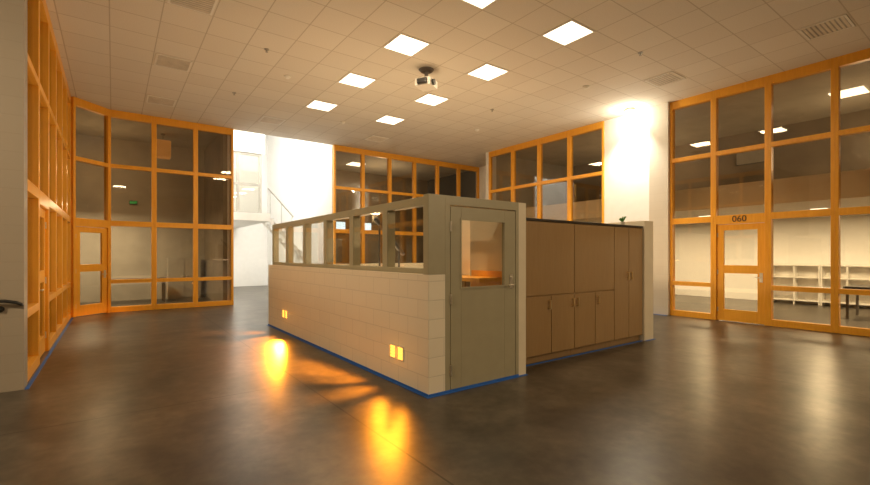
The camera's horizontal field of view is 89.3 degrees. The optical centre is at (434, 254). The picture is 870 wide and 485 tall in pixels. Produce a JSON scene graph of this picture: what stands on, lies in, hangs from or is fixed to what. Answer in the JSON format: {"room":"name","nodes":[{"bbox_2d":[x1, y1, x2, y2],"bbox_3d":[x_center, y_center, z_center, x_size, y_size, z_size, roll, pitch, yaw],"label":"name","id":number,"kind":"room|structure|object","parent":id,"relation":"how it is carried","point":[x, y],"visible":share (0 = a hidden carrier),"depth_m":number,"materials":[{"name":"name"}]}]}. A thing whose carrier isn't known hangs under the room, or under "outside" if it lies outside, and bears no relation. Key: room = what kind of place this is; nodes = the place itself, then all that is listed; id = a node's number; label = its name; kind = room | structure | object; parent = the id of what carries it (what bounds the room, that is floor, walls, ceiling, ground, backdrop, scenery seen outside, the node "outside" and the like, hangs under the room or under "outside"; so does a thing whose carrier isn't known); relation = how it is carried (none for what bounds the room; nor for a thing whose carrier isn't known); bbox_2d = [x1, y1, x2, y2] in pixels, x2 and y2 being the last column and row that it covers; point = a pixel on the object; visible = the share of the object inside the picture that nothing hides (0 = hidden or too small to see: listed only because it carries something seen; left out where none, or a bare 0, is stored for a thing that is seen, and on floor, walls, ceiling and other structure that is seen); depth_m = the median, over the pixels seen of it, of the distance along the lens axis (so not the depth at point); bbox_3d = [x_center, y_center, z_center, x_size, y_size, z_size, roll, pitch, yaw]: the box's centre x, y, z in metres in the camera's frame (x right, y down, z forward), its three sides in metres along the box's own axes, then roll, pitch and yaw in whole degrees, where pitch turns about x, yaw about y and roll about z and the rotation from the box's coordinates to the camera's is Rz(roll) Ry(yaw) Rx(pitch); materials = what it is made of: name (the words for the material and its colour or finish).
{"room":"school common area","nodes":[
{"label":"school common area","id":0,"kind":"room"},
{"bbox_2d":[0,0,26,392],"bbox_3d":[-4.758,-1.150,4.926,0.260,5.300,0.250,0,0,-36],"label":"wall","id":1,"kind":"structure","parent":0,"point":[13,13],"depth_m":4.86,"materials":[{"name":"paint"}]},
{"bbox_2d":[27,0,38,381],"bbox_3d":[-5.123,-1.150,5.510,0.140,5.300,1.125,0,0,-36],"label":"window","id":2,"kind":"structure","parent":1,"relation":"in","point":[32,5],"depth_m":5.85,"materials":[{"name":"orange wood"}]},
{"bbox_2d":[76,134,203,302],"bbox_3d":[-13.245,-1.150,12.476,11.980,5.300,0.200,0,0,-36],"label":"wall","id":3,"kind":"structure","parent":0,"point":[130,246],"depth_m":14.70,"materials":[{"name":"grey paint"}]},
{"bbox_2d":[76,107,217,149],"bbox_3d":[-11.060,-3.850,12.030,8.980,0.100,3.500,0,0,-36],"label":"ceiling","id":4,"kind":"structure","parent":0,"point":[89,123],"depth_m":13.54,"materials":[{"name":"grey paint"}]},
{"bbox_2d":[157,133,170,158],"bbox_3d":[-8.537,-3.425,13.815,0.400,0.750,0.400,0,0,-36],"label":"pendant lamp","id":5,"kind":"object","parent":4,"relation":"hanging from","point":[163,146],"visible":0.76,"depth_m":13.67,"materials":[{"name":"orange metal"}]},
{"bbox_2d":[204,134,226,300],"bbox_3d":[-8.673,-2.500,16.473,0.120,8.000,7.950,0,0,-36],"label":"wall","id":6,"kind":"structure","parent":0,"point":[215,154],"depth_m":14.20,"materials":[{"name":"paint"}]},
{"bbox_2d":[227,135,230,299],"bbox_3d":[-8.563,-2.500,16.534,0.130,8.000,7.980,0,0,-36],"label":"wall","id":7,"kind":"structure","parent":0,"point":[228,136],"depth_m":13.29,"materials":[{"name":"white paint"}]},
{"bbox_2d":[196,123,233,306],"bbox_3d":[-6.506,-1.150,12.996,1.010,5.300,0.140,0,0,-36],"label":"window","id":8,"kind":"structure","parent":7,"relation":"in","point":[199,127],"depth_m":12.98,"materials":[{"name":"orange wood"}]},
{"bbox_2d":[234,130,264,154],"bbox_3d":[-7.372,-5.200,16.557,1.820,2.600,0.150,0,0,-36],"label":"wall","id":9,"kind":"structure","parent":0,"point":[248,142],"depth_m":16.70,"materials":[{"name":"white paint"}]},
{"bbox_2d":[234,151,261,212],"bbox_3d":[-7.409,-2.720,16.549,1.690,2.340,0.080,0,0,-36],"label":"window frame","id":10,"kind":"structure","parent":9,"relation":"in","point":[238,183],"depth_m":16.61,"materials":[{"name":"grey metal"}]},
{"bbox_2d":[234,135,266,286],"bbox_3d":[-9.619,-2.500,20.830,3.500,8.000,0.200,0,0,-36],"label":"wall","id":11,"kind":"structure","parent":0,"point":[250,242],"depth_m":21.25,"materials":[{"name":"white paint"}]},
{"bbox_2d":[234,212,269,227],"bbox_3d":[-8.509,-1.405,18.111,1.820,0.290,5.500,0,0,-36],"label":"floor","id":12,"kind":"structure","parent":0,"point":[241,219],"depth_m":16.22,"materials":[{"name":"white paint"}]},
{"bbox_2d":[294,251,302,255],"bbox_3d":[-5.456,-0.050,17.681,0.200,0.200,1.200,0,0,-36],"label":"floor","id":13,"kind":"structure","parent":0,"point":[295,252],"depth_m":17.55,"materials":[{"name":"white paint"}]},
{"bbox_2d":[262,188,301,256],"bbox_3d":[-6.038,-1.222,17.253,1.286,2.585,1.002,0,0,-36],"label":"staircase","id":14,"kind":"structure","parent":13,"relation":"on","point":[271,221],"depth_m":17.02,"materials":[{"name":"white paint"}]},
{"bbox_2d":[267,135,332,284],"bbox_3d":[-5.861,-2.500,18.531,0.150,8.000,7.950,0,0,-36],"label":"wall","id":15,"kind":"structure","parent":0,"point":[299,172],"depth_m":17.95,"materials":[{"name":"white paint"}]},
{"bbox_2d":[333,145,362,263],"bbox_3d":[-3.059,-1.150,15.519,1.113,5.300,0.140,0,0,-36],"label":"window","id":16,"kind":"structure","parent":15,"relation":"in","point":[338,148],"depth_m":15.39,"materials":[{"name":"orange wood"}]},
{"bbox_2d":[268,265,444,396],"bbox_3d":[-1.730,0.855,7.105,0.220,1.290,5.930,0,0,-36],"label":"wall","id":17,"kind":"structure","parent":0,"point":[354,315],"depth_m":5.70,"materials":[{"name":"brick"}]},
{"bbox_2d":[272,222,286,265],"bbox_3d":[-3.170,-0.220,9.123,0.120,0.860,0.972,0,0,-36],"label":"window","id":18,"kind":"structure","parent":17,"relation":"in","point":[275,228],"depth_m":9.45,"materials":[{"name":"green paint"}]},
{"bbox_2d":[282,309,287,318],"bbox_3d":[-2.901,1.140,8.509,0.016,0.164,0.314,0,0,-36],"label":"step light","id":19,"kind":"object","parent":17,"relation":"attached to","point":[284,312],"visible":1,"depth_m":8.49,"materials":[{"name":"yellow glass"}]},
{"bbox_2d":[287,219,305,266],"bbox_3d":[-2.596,-0.220,8.339,0.120,0.860,0.972,0,0,-36],"label":"window","id":20,"kind":"structure","parent":17,"relation":"in","point":[290,225],"depth_m":8.65,"materials":[{"name":"green paint"}]},
{"bbox_2d":[304,215,324,267],"bbox_3d":[-2.022,-0.220,7.555,0.120,0.860,0.972,0,0,-36],"label":"window","id":21,"kind":"structure","parent":17,"relation":"in","point":[308,222],"depth_m":7.88,"materials":[{"name":"green paint"}]},
{"bbox_2d":[325,210,353,269],"bbox_3d":[-1.448,-0.220,6.771,0.120,0.860,0.972,0,0,-36],"label":"window","id":22,"kind":"structure","parent":17,"relation":"in","point":[329,218],"depth_m":7.04,"materials":[{"name":"green paint"}]},
{"bbox_2d":[268,324,428,395],"bbox_3d":[-1.822,1.484,7.037,0.008,0.020,5.930,0,0,-36],"label":"baseboard","id":23,"kind":"structure","parent":17,"relation":"attached to","point":[394,380],"depth_m":5.88,"materials":[{"name":"plastic"}]},
{"bbox_2d":[351,204,384,271],"bbox_3d":[-0.875,-0.220,5.987,0.120,0.860,0.972,0,0,-36],"label":"window","id":24,"kind":"structure","parent":17,"relation":"in","point":[377,209],"depth_m":6.18,"materials":[{"name":"green paint"}]},
{"bbox_2d":[389,343,403,361],"bbox_3d":[-0.451,1.140,5.160,0.016,0.164,0.314,0,0,-36],"label":"step light","id":25,"kind":"object","parent":17,"relation":"attached to","point":[395,351],"visible":1,"depth_m":5.15,"materials":[{"name":"yellow glass"}]},
{"bbox_2d":[385,196,422,273],"bbox_3d":[-0.301,-0.220,5.202,0.120,0.860,0.972,0,0,-36],"label":"window","id":26,"kind":"structure","parent":17,"relation":"in","point":[390,208],"depth_m":5.51,"materials":[{"name":"green paint"}]},
{"bbox_2d":[429,374,518,396],"bbox_3d":[0.485,1.484,5.043,1.360,0.020,0.010,0,0,-36],"label":"baseboard","id":27,"kind":"structure","parent":17,"relation":"attached to","point":[494,380],"depth_m":4.99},
{"bbox_2d":[423,194,525,390],"bbox_3d":[0.266,0.425,5.461,1.500,2.150,0.920,0,0,-36],"label":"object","id":28,"kind":"structure","parent":17,"relation":"attached to","point":[436,208],"depth_m":5.43,"materials":[{"name":"green paint"}]},
{"bbox_2d":[450,206,514,389],"bbox_3d":[0.577,0.475,5.117,1.031,2.020,0.101,0,0,-36],"label":"door","id":29,"kind":"structure","parent":17,"relation":"in","point":[482,318],"depth_m":5.11,"materials":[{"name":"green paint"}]},
{"bbox_2d":[339,263,422,267],"bbox_3d":[-1.360,0.855,10.926,4.890,1.290,0.200,0,0,-36],"label":"wall","id":30,"kind":"structure","parent":0,"point":[412,265],"depth_m":11.23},
{"bbox_2d":[336,170,427,263],"bbox_3d":[-3.141,-1.150,20.614,6.700,5.300,0.200,0,0,-36],"label":"wall","id":31,"kind":"structure","parent":0,"point":[346,200],"depth_m":20.77,"materials":[{"name":"paint"}]},
{"bbox_2d":[336,221,345,233],"bbox_3d":[-4.372,-1.225,19.544,0.850,0.550,0.054,0,0,-36],"label":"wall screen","id":32,"kind":"object","parent":31,"relation":"attached to","point":[339,224],"visible":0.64,"depth_m":19.63,"materials":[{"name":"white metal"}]},
{"bbox_2d":[336,151,466,180],"bbox_3d":[-1.990,-3.850,19.041,6.700,0.100,4.100,0,0,-36],"label":"ceiling","id":33,"kind":"structure","parent":0,"point":[373,165],"depth_m":19.33,"materials":[{"name":"grey paint"}]},
{"bbox_2d":[0,285,869,484],"bbox_3d":[-1.997,1.550,10.670,28.000,0.100,32.000,0,0,-36],"label":"floor","id":34,"kind":"structure","parent":0,"point":[209,395],"depth_m":4.22,"materials":[{"name":"concrete"}]},
{"bbox_2d":[39,0,48,363],"bbox_3d":[-5.788,-1.150,6.418,0.140,5.300,1.125,0,0,-36],"label":"window","id":35,"kind":"structure","parent":34,"relation":"on","point":[43,10],"depth_m":6.84,"materials":[{"name":"orange wood"}]},
{"bbox_2d":[40,208,45,356],"bbox_3d":[-5.761,0.400,6.438,0.126,2.180,0.989,0,0,-36],"label":"door","id":36,"kind":"structure","parent":35,"relation":"attached to","point":[42,212],"depth_m":6.67,"materials":[{"name":"orange wood"}]},
{"bbox_2d":[25,317,73,388],"bbox_3d":[-6.628,1.498,7.739,0.035,0.004,7.000,0,0,-36],"label":"tape","id":37,"kind":"object","parent":34,"relation":"on","point":[64,330],"visible":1,"depth_m":6.30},
{"bbox_2d":[49,15,55,349],"bbox_3d":[-6.452,-1.150,7.326,0.140,5.300,1.125,0,0,-36],"label":"window","id":38,"kind":"structure","parent":34,"relation":"on","point":[52,40],"depth_m":7.74,"materials":[{"name":"orange wood"}]},
{"bbox_2d":[56,42,61,338],"bbox_3d":[-7.117,-1.150,8.234,0.140,5.300,1.125,0,0,-36],"label":"window","id":39,"kind":"structure","parent":34,"relation":"on","point":[58,58],"depth_m":8.65,"materials":[{"name":"orange wood"}]},
{"bbox_2d":[62,64,66,329],"bbox_3d":[-7.781,-1.150,9.142,0.140,5.300,1.125,0,0,-36],"label":"window","id":40,"kind":"structure","parent":34,"relation":"on","point":[64,80],"depth_m":9.55,"materials":[{"name":"orange wood"}]},
{"bbox_2d":[67,83,70,322],"bbox_3d":[-8.446,-1.150,10.049,0.140,5.300,1.125,0,0,-36],"label":"window","id":41,"kind":"structure","parent":34,"relation":"on","point":[68,91],"depth_m":10.47,"materials":[{"name":"orange wood"}]},
{"bbox_2d":[71,96,109,317],"bbox_3d":[-8.633,-1.150,11.025,0.140,5.300,0.976,0,0,10],"label":"window","id":42,"kind":"structure","parent":34,"relation":"on","point":[75,102],"depth_m":10.88,"materials":[{"name":"orange wood"}]},
{"bbox_2d":[76,226,106,316],"bbox_3d":[-8.600,0.400,11.019,0.126,2.180,0.840,0,0,10],"label":"door","id":43,"kind":"structure","parent":42,"relation":"attached to","point":[88,309],"depth_m":11.10,"materials":[{"name":"orange wood"}]},
{"bbox_2d":[109,109,153,312],"bbox_3d":[-8.137,-1.150,11.803,1.010,5.300,0.140,0,0,-36],"label":"window","id":44,"kind":"structure","parent":34,"relation":"on","point":[116,114],"depth_m":11.82,"materials":[{"name":"orange wood"}]},
{"bbox_2d":[117,277,164,301],"bbox_3d":[-9.411,1.120,13.857,1.600,0.760,0.700,0,0,-36],"label":"work table","id":45,"kind":"object","parent":34,"relation":"on","point":[163,283],"visible":0.2,"depth_m":14.03,"materials":[{"name":"laminate"}]},
{"bbox_2d":[154,116,195,309],"bbox_3d":[-7.322,-1.150,12.399,1.010,5.300,0.140,0,0,-36],"label":"window","id":46,"kind":"structure","parent":34,"relation":"on","point":[157,120],"depth_m":12.33,"materials":[{"name":"orange wood"}]},
{"bbox_2d":[166,258,200,298],"bbox_3d":[-8.727,0.800,15.293,1.000,1.400,0.490,0,0,-36],"label":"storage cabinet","id":47,"kind":"object","parent":34,"relation":"on","point":[175,267],"visible":0.91,"depth_m":15.05,"materials":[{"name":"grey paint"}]},
{"bbox_2d":[267,325,430,398],"bbox_3d":[-1.823,1.498,7.012,0.040,0.005,5.970,0,0,-36],"label":"tape","id":48,"kind":"object","parent":34,"relation":"on","point":[396,383],"visible":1,"depth_m":5.81,"materials":[{"name":"plastic"}]},
{"bbox_2d":[363,149,389,263],"bbox_3d":[-2.161,-1.150,16.176,1.113,5.300,0.140,0,0,-36],"label":"window","id":49,"kind":"structure","parent":34,"relation":"on","point":[371,153],"depth_m":16.01,"materials":[{"name":"orange wood"}]},
{"bbox_2d":[374,217,404,266],"bbox_3d":[-0.857,0.401,8.283,0.656,2.198,0.076,0,0,-36],"label":"handrail","id":50,"kind":"object","parent":34,"relation":"on","point":[400,251],"visible":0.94,"depth_m":8.15,"materials":[{"name":"black metal"}]},
{"bbox_2d":[390,153,414,262],"bbox_3d":[-1.263,-1.150,16.834,1.113,5.300,0.140,0,0,-36],"label":"window","id":51,"kind":"structure","parent":34,"relation":"on","point":[392,156],"depth_m":16.98,"materials":[{"name":"orange wood"}]},
{"bbox_2d":[415,157,437,262],"bbox_3d":[-0.364,-1.150,17.491,1.113,5.300,0.140,0,0,-36],"label":"window","id":52,"kind":"structure","parent":34,"relation":"on","point":[417,160],"depth_m":17.31,"materials":[{"name":"orange wood"}]},
{"bbox_2d":[438,161,458,196],"bbox_3d":[0.534,-1.150,18.149,1.113,5.300,0.140,0,0,-36],"label":"window","id":53,"kind":"structure","parent":34,"relation":"on","point":[440,163],"depth_m":18.23,"materials":[{"name":"orange wood"}]},
{"bbox_2d":[430,374,527,397],"bbox_3d":[0.549,1.498,5.074,1.500,0.005,0.040,0,0,-36],"label":"tape","id":54,"kind":"object","parent":34,"relation":"on","point":[523,374],"visible":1,"depth_m":5.01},
{"bbox_2d":[489,146,511,201],"bbox_3d":[2.385,-1.150,15.823,0.140,5.300,1.180,0,0,-36],"label":"window","id":55,"kind":"structure","parent":34,"relation":"on","point":[506,150],"depth_m":15.92,"materials":[{"name":"orange wood"}]},
{"bbox_2d":[512,139,538,217],"bbox_3d":[3.082,-1.150,14.871,0.140,5.300,1.180,0,0,-36],"label":"window","id":56,"kind":"structure","parent":34,"relation":"on","point":[532,143],"depth_m":14.90,"materials":[{"name":"orange wood"}]},
{"bbox_2d":[526,293,574,363],"bbox_3d":[1.359,1.035,6.397,1.366,0.930,0.662,0,0,-36],"label":"base cabinet","id":57,"kind":"object","parent":34,"relation":"on","point":[549,318],"visible":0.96,"depth_m":6.24,"materials":[{"name":"brown wood"}]},
{"bbox_2d":[526,220,573,296],"bbox_3d":[1.347,0.050,6.414,1.366,1.040,0.620,0,0,-36],"label":"upper cabinet","id":58,"kind":"object","parent":57,"relation":"on","point":[549,245],"visible":0.56,"depth_m":6.23,"materials":[{"name":"brown wood"}]},
{"bbox_2d":[539,130,568,220],"bbox_3d":[3.779,-1.150,13.919,0.140,5.300,1.180,0,0,-36],"label":"window","id":59,"kind":"structure","parent":34,"relation":"on","point":[563,135],"depth_m":14.02,"materials":[{"name":"orange wood"}]},
{"bbox_2d":[526,340,641,365],"bbox_3d":[2.308,1.498,6.735,3.260,0.005,0.033,0,0,-36],"label":"tape","id":60,"kind":"object","parent":34,"relation":"on","point":[640,340],"visible":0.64,"depth_m":6.65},
{"bbox_2d":[571,290,613,353],"bbox_3d":[2.336,1.035,7.111,1.046,0.930,0.662,0,0,-36],"label":"base cabinet","id":61,"kind":"object","parent":34,"relation":"on","point":[593,311],"visible":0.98,"depth_m":6.86,"materials":[{"name":"brown wood"}]},
{"bbox_2d":[574,224,613,292],"bbox_3d":[2.324,0.050,7.128,1.046,1.040,0.620,0,0,-36],"label":"upper cabinet","id":62,"kind":"object","parent":61,"relation":"on","point":[593,244],"visible":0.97,"depth_m":6.85,"materials":[{"name":"brown wood"}]},
{"bbox_2d":[610,226,641,345],"bbox_3d":[3.113,0.515,7.680,0.871,1.970,0.662,0,0,-36],"label":"tall cabinet","id":63,"kind":"object","parent":34,"relation":"on","point":[627,289],"visible":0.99,"depth_m":7.42,"materials":[{"name":"brown wood"}]},
{"bbox_2d":[670,91,712,319],"bbox_3d":[6.200,-1.150,10.610,0.140,5.300,0.980,0,0,-36],"label":"window","id":64,"kind":"structure","parent":34,"relation":"on","point":[705,97],"depth_m":10.70,"materials":[{"name":"orange wood"}]},
{"bbox_2d":[713,76,767,325],"bbox_3d":[6.797,-1.150,9.789,0.147,5.300,1.050,0,0,-36],"label":"window","id":65,"kind":"structure","parent":34,"relation":"on","point":[759,83],"depth_m":9.78,"materials":[{"name":"orange wood"}]},
{"bbox_2d":[717,223,763,324],"bbox_3d":[6.773,0.400,9.772,0.126,2.180,0.914,0,0,-36],"label":"door","id":66,"kind":"structure","parent":65,"relation":"attached to","point":[744,316],"depth_m":9.78,"materials":[{"name":"orange wood"}]},
{"bbox_2d":[773,264,819,305],"bbox_3d":[11.178,0.900,13.621,0.350,1.200,1.200,0,0,-36],"label":"shelving unit","id":67,"kind":"object","parent":34,"relation":"on","point":[783,274],"visible":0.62,"depth_m":13.65,"materials":[{"name":"white wood"}]},
{"bbox_2d":[768,58,834,332],"bbox_3d":[7.426,-1.150,8.936,0.140,5.300,1.070,0,0,-36],"label":"window","id":68,"kind":"structure","parent":34,"relation":"on","point":[829,64],"depth_m":8.93,"materials":[{"name":"orange wood"}]},
{"bbox_2d":[820,265,869,307],"bbox_3d":[11.899,0.900,12.637,0.350,1.200,1.200,0,0,-36],"label":"shelving unit","id":69,"kind":"object","parent":34,"relation":"on","point":[850,274],"visible":0.74,"depth_m":12.69,"materials":[{"name":"white wood"}]},
{"bbox_2d":[835,48,869,336],"bbox_3d":[8.058,-1.150,8.072,0.140,5.300,1.070,0,0,-36],"label":"window","id":70,"kind":"structure","parent":34,"relation":"on","point":[860,56],"depth_m":8.42,"materials":[{"name":"orange wood"}]},
{"bbox_2d":[843,285,869,318],"bbox_3d":[10.713,1.120,9.811,1.100,0.760,2.200,0,0,-36],"label":"work table","id":71,"kind":"object","parent":34,"relation":"on","point":[866,287],"visible":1,"depth_m":10.34,"materials":[{"name":"laminate"}]},
{"bbox_2d":[46,0,869,166],"bbox_3d":[2.204,-3.850,7.301,22.800,0.100,19.600,0,0,-36],"label":"ceiling","id":72,"kind":"structure","parent":0,"point":[108,49],"depth_m":8.78,"materials":[{"name":"tile"}]},
{"bbox_2d":[146,95,176,106],"bbox_3d":[-6.750,-3.793,10.848,0.600,0.014,0.600,0,0,-36],"label":"ceiling vent","id":73,"kind":"object","parent":72,"relation":"in","point":[150,99],"visible":1,"depth_m":10.81,"materials":[{"name":"white plastic"}]},
{"bbox_2d":[154,53,192,71],"bbox_3d":[-5.173,-3.793,8.693,0.600,0.014,0.600,0,0,-36],"label":"ceiling vent","id":74,"kind":"object","parent":72,"relation":"in","point":[162,60],"visible":1,"depth_m":8.67,"materials":[{"name":"white plastic"}]},
{"bbox_2d":[167,0,217,15],"bbox_3d":[-3.602,-3.793,6.547,0.600,0.014,0.600,0,0,-36],"label":"ceiling vent","id":75,"kind":"object","parent":72,"relation":"in","point":[207,7],"visible":1,"depth_m":6.67,"materials":[{"name":"white plastic"}]},
{"bbox_2d":[258,116,285,124],"bbox_3d":[-4.603,-3.793,12.419,0.600,0.014,0.600,0,0,-36],"label":"ceiling vent","id":76,"kind":"object","parent":72,"relation":"in","point":[265,119],"visible":1,"depth_m":12.40,"materials":[{"name":"white plastic"}]},
{"bbox_2d":[305,100,337,111],"bbox_3d":[-2.881,-3.794,11.200,0.640,0.012,0.640,0,0,-36],"label":"recessed light","id":77,"kind":"object","parent":72,"relation":"in","point":[315,104],"visible":1,"depth_m":11.16,"materials":[{"name":"white plastic"}]},
{"bbox_2d":[338,72,376,88],"bbox_3d":[-1.700,-3.794,9.586,0.640,0.012,0.640,0,0,-36],"label":"recessed light","id":78,"kind":"object","parent":72,"relation":"in","point":[352,79],"visible":1,"depth_m":9.57,"materials":[{"name":"white plastic"}]},
{"bbox_2d":[364,135,388,141],"bbox_3d":[-1.908,-3.793,14.391,0.600,0.014,0.600,0,0,-36],"label":"ceiling vent","id":79,"kind":"object","parent":72,"relation":"in","point":[371,138],"visible":1,"depth_m":14.34,"materials":[{"name":"white plastic"}]},
{"bbox_2d":[375,115,405,124],"bbox_3d":[-1.267,-3.794,12.382,0.640,0.012,0.640,0,0,-36],"label":"recessed light","id":80,"kind":"object","parent":72,"relation":"in","point":[387,119],"visible":1,"depth_m":12.40,"materials":[{"name":"white plastic"}]},
{"bbox_2d":[377,116,403,123],"bbox_3d":[-1.267,-3.797,12.382,0.590,0.006,0.590,0,0,-36],"label":"diffuser","id":81,"kind":"object","parent":80,"relation":"attached to","point":[385,119],"depth_m":12.41,"materials":[{"name":"plastic"}]},
{"bbox_2d":[382,33,430,56],"bbox_3d":[-0.519,-3.794,7.973,0.640,0.012,0.640,0,0,-36],"label":"recessed light","id":82,"kind":"object","parent":72,"relation":"in","point":[403,44],"visible":1,"depth_m":7.97,"materials":[{"name":"white plastic"}]},
{"bbox_2d":[415,66,436,91],"bbox_3d":[-0.156,-3.615,9.019,0.385,0.370,0.470,0,0,25],"label":"ceiling projector","id":83,"kind":"object","parent":72,"relation":"hanging from","point":[426,83],"visible":1,"depth_m":8.92,"materials":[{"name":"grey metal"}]},
{"bbox_2d":[417,77,426,83],"bbox_3d":[-0.264,-3.505,8.843,0.220,0.110,0.060,0,0,25],"label":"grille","id":84,"kind":"object","parent":83,"relation":"attached to","point":[422,80],"depth_m":8.81,"materials":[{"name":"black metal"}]},
{"bbox_2d":[414,93,448,105],"bbox_3d":[-0.086,-3.794,10.768,0.640,0.012,0.640,0,0,-36],"label":"recessed light","id":85,"kind":"object","parent":72,"relation":"in","point":[429,99],"visible":1,"depth_m":10.73,"materials":[{"name":"white plastic"}]},
{"bbox_2d":[461,0,496,9],"bbox_3d":[0.662,-3.794,6.359,0.640,0.012,0.640,0,0,-36],"label":"recessed light","id":86,"kind":"object","parent":72,"relation":"in","point":[481,4],"visible":1,"depth_m":6.61,"materials":[{"name":"white plastic"}]},
{"bbox_2d":[464,0,493,7],"bbox_3d":[0.662,-3.797,6.359,0.590,0.006,0.590,0,0,-36],"label":"diffuser","id":87,"kind":"object","parent":86,"relation":"attached to","point":[476,3],"depth_m":6.61,"materials":[{"name":"plastic"}]},
{"bbox_2d":[466,63,509,80],"bbox_3d":[1.095,-3.794,9.154,0.640,0.012,0.640,0,0,-36],"label":"recessed light","id":88,"kind":"object","parent":72,"relation":"in","point":[487,72],"visible":1,"depth_m":9.15,"materials":[{"name":"white plastic"}]},
{"bbox_2d":[541,19,594,45],"bbox_3d":[2.276,-3.794,7.540,0.640,0.012,0.640,0,0,-36],"label":"recessed light","id":89,"kind":"object","parent":72,"relation":"in","point":[571,31],"visible":1,"depth_m":7.54,"materials":[{"name":"white plastic"}]},
{"bbox_2d":[624,107,634,113],"bbox_3d":[5.062,-3.750,11.438,0.260,0.100,0.260,0,0,-36],"label":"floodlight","id":90,"kind":"object","parent":72,"relation":"attached to","point":[629,110],"visible":1,"depth_m":11.35,"materials":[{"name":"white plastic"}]},
{"bbox_2d":[644,71,685,86],"bbox_3d":[4.963,-3.793,9.507,0.600,0.014,0.600,0,0,-36],"label":"ceiling vent","id":91,"kind":"object","parent":72,"relation":"in","point":[670,77],"visible":1,"depth_m":9.50,"materials":[{"name":"white plastic"}]},
{"bbox_2d":[798,14,854,39],"bbox_3d":[6.540,-3.793,7.352,0.600,0.014,0.600,0,0,-36],"label":"ceiling vent","id":92,"kind":"object","parent":72,"relation":"in","point":[842,22],"visible":1,"depth_m":7.33,"materials":[{"name":"white plastic"}]},
{"bbox_2d":[828,86,868,97],"bbox_3d":[9.679,-3.790,10.293,0.600,0.020,0.600,0,0,-36],"label":"recessed light","id":93,"kind":"object","parent":72,"relation":"in","point":[857,90],"visible":0.79,"depth_m":10.21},
{"bbox_2d":[462,220,469,286],"bbox_3d":[1.040,0.390,9.238,2.610,2.220,0.100,0,0,-36],"label":"wall","id":94,"kind":"structure","parent":0,"point":[465,223],"depth_m":8.88,"materials":[{"name":"beige paint"}]},
{"bbox_2d":[462,270,501,286],"bbox_3d":[0.534,0.400,5.806,0.400,0.380,0.600,0,0,-36],"label":"countertop","id":95,"kind":"structure","parent":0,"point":[478,277],"depth_m":5.77,"materials":[{"name":"orange wood"}]},
{"bbox_2d":[479,166,485,198],"bbox_3d":[2.476,-1.150,18.467,0.170,5.300,2.100,0,0,-36],"label":"wall","id":96,"kind":"structure","parent":0,"point":[482,170],"depth_m":18.92,"materials":[{"name":"white paint"}]},
{"bbox_2d":[459,164,478,198],"bbox_3d":[1.433,-1.150,18.806,1.113,5.300,0.140,0,0,-36],"label":"window","id":97,"kind":"structure","parent":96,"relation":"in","point":[461,167],"depth_m":18.81,"materials":[{"name":"orange wood"}]},
{"bbox_2d":[486,152,495,199],"bbox_3d":[2.092,-1.150,16.427,0.400,5.300,0.140,0,0,-36],"label":"wall pier","id":98,"kind":"object","parent":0,"point":[487,153],"visible":0.14,"depth_m":16.38,"materials":[{"name":"white paint"}]},
{"bbox_2d":[496,155,566,207],"bbox_3d":[4.542,-1.150,18.244,5.700,5.300,0.100,0,0,-36],"label":"wall","id":99,"kind":"structure","parent":0,"point":[526,170],"depth_m":17.63,"materials":[{"name":"grey paint"}]},
{"bbox_2d":[604,109,648,223],"bbox_3d":[5.270,-1.150,11.974,0.170,5.300,1.360,0,0,-36],"label":"wall","id":100,"kind":"structure","parent":0,"point":[626,137],"depth_m":11.94,"materials":[{"name":"white paint"}]},
{"bbox_2d":[569,121,603,222],"bbox_3d":[4.476,-1.150,12.967,0.140,5.300,1.180,0,0,-36],"label":"window","id":101,"kind":"structure","parent":100,"relation":"in","point":[599,125],"depth_m":13.06,"materials":[{"name":"orange wood"}]},
{"bbox_2d":[608,221,652,340],"bbox_3d":[3.572,0.450,8.055,0.300,2.100,0.700,0,0,-36],"label":"wall","id":102,"kind":"structure","parent":0,"point":[647,230],"depth_m":7.74,"materials":[{"name":"beige paint"}]},
{"bbox_2d":[526,218,642,227],"bbox_3d":[2.124,-0.487,6.982,3.285,0.035,0.640,0,0,-36],"label":"countertop","id":103,"kind":"structure","parent":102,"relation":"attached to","point":[528,219],"depth_m":6.63,"materials":[{"name":"laminate"}]},
{"bbox_2d":[649,102,669,314],"bbox_3d":[5.761,-1.150,11.193,0.300,5.300,0.480,0,0,-36],"label":"wall pier","id":104,"kind":"object","parent":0,"point":[659,115],"visible":0.79,"depth_m":11.04,"materials":[{"name":"paint"}]},
{"bbox_2d":[526,168,869,224],"bbox_3d":[9.812,-1.425,11.382,5.300,0.550,17.200,0,0,-36],"label":"wall","id":105,"kind":"structure","parent":0,"point":[808,192],"depth_m":10.43,"materials":[{"name":"beige paint"}]},
{"bbox_2d":[573,109,869,201],"bbox_3d":[10.881,-2.750,12.165,0.150,2.100,17.200,0,0,-36],"label":"wall","id":106,"kind":"structure","parent":0,"point":[813,157],"depth_m":13.08,"materials":[{"name":"glass"}]},
{"bbox_2d":[736,149,763,165],"bbox_3d":[9.757,-3.075,13.511,0.054,0.550,0.900,0,0,-36],"label":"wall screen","id":107,"kind":"object","parent":106,"relation":"attached to","point":[757,156],"visible":0.43,"depth_m":13.53,"materials":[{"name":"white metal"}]},
{"bbox_2d":[675,214,869,299],"bbox_3d":[12.001,-1.150,13.047,0.200,5.300,17.300,0,0,-36],"label":"wall","id":108,"kind":"structure","parent":0,"point":[796,241],"depth_m":14.67,"materials":[{"name":"white paint"}]},
{"bbox_3d":[-6.572,-1.150,3.586,4.250,5.300,0.230,0,0,-36],"label":"wall","id":109,"kind":"structure","parent":0,"visible":0},
{"bbox_2d":[0,300,23,311],"bbox_3d":[-5.609,0.478,4.089,2.619,0.293,0.101,0,0,-36],"label":"handrail","id":110,"kind":"object","parent":109,"relation":"attached to","point":[2,308],"visible":1,"depth_m":4.79,"materials":[{"name":"black metal"}]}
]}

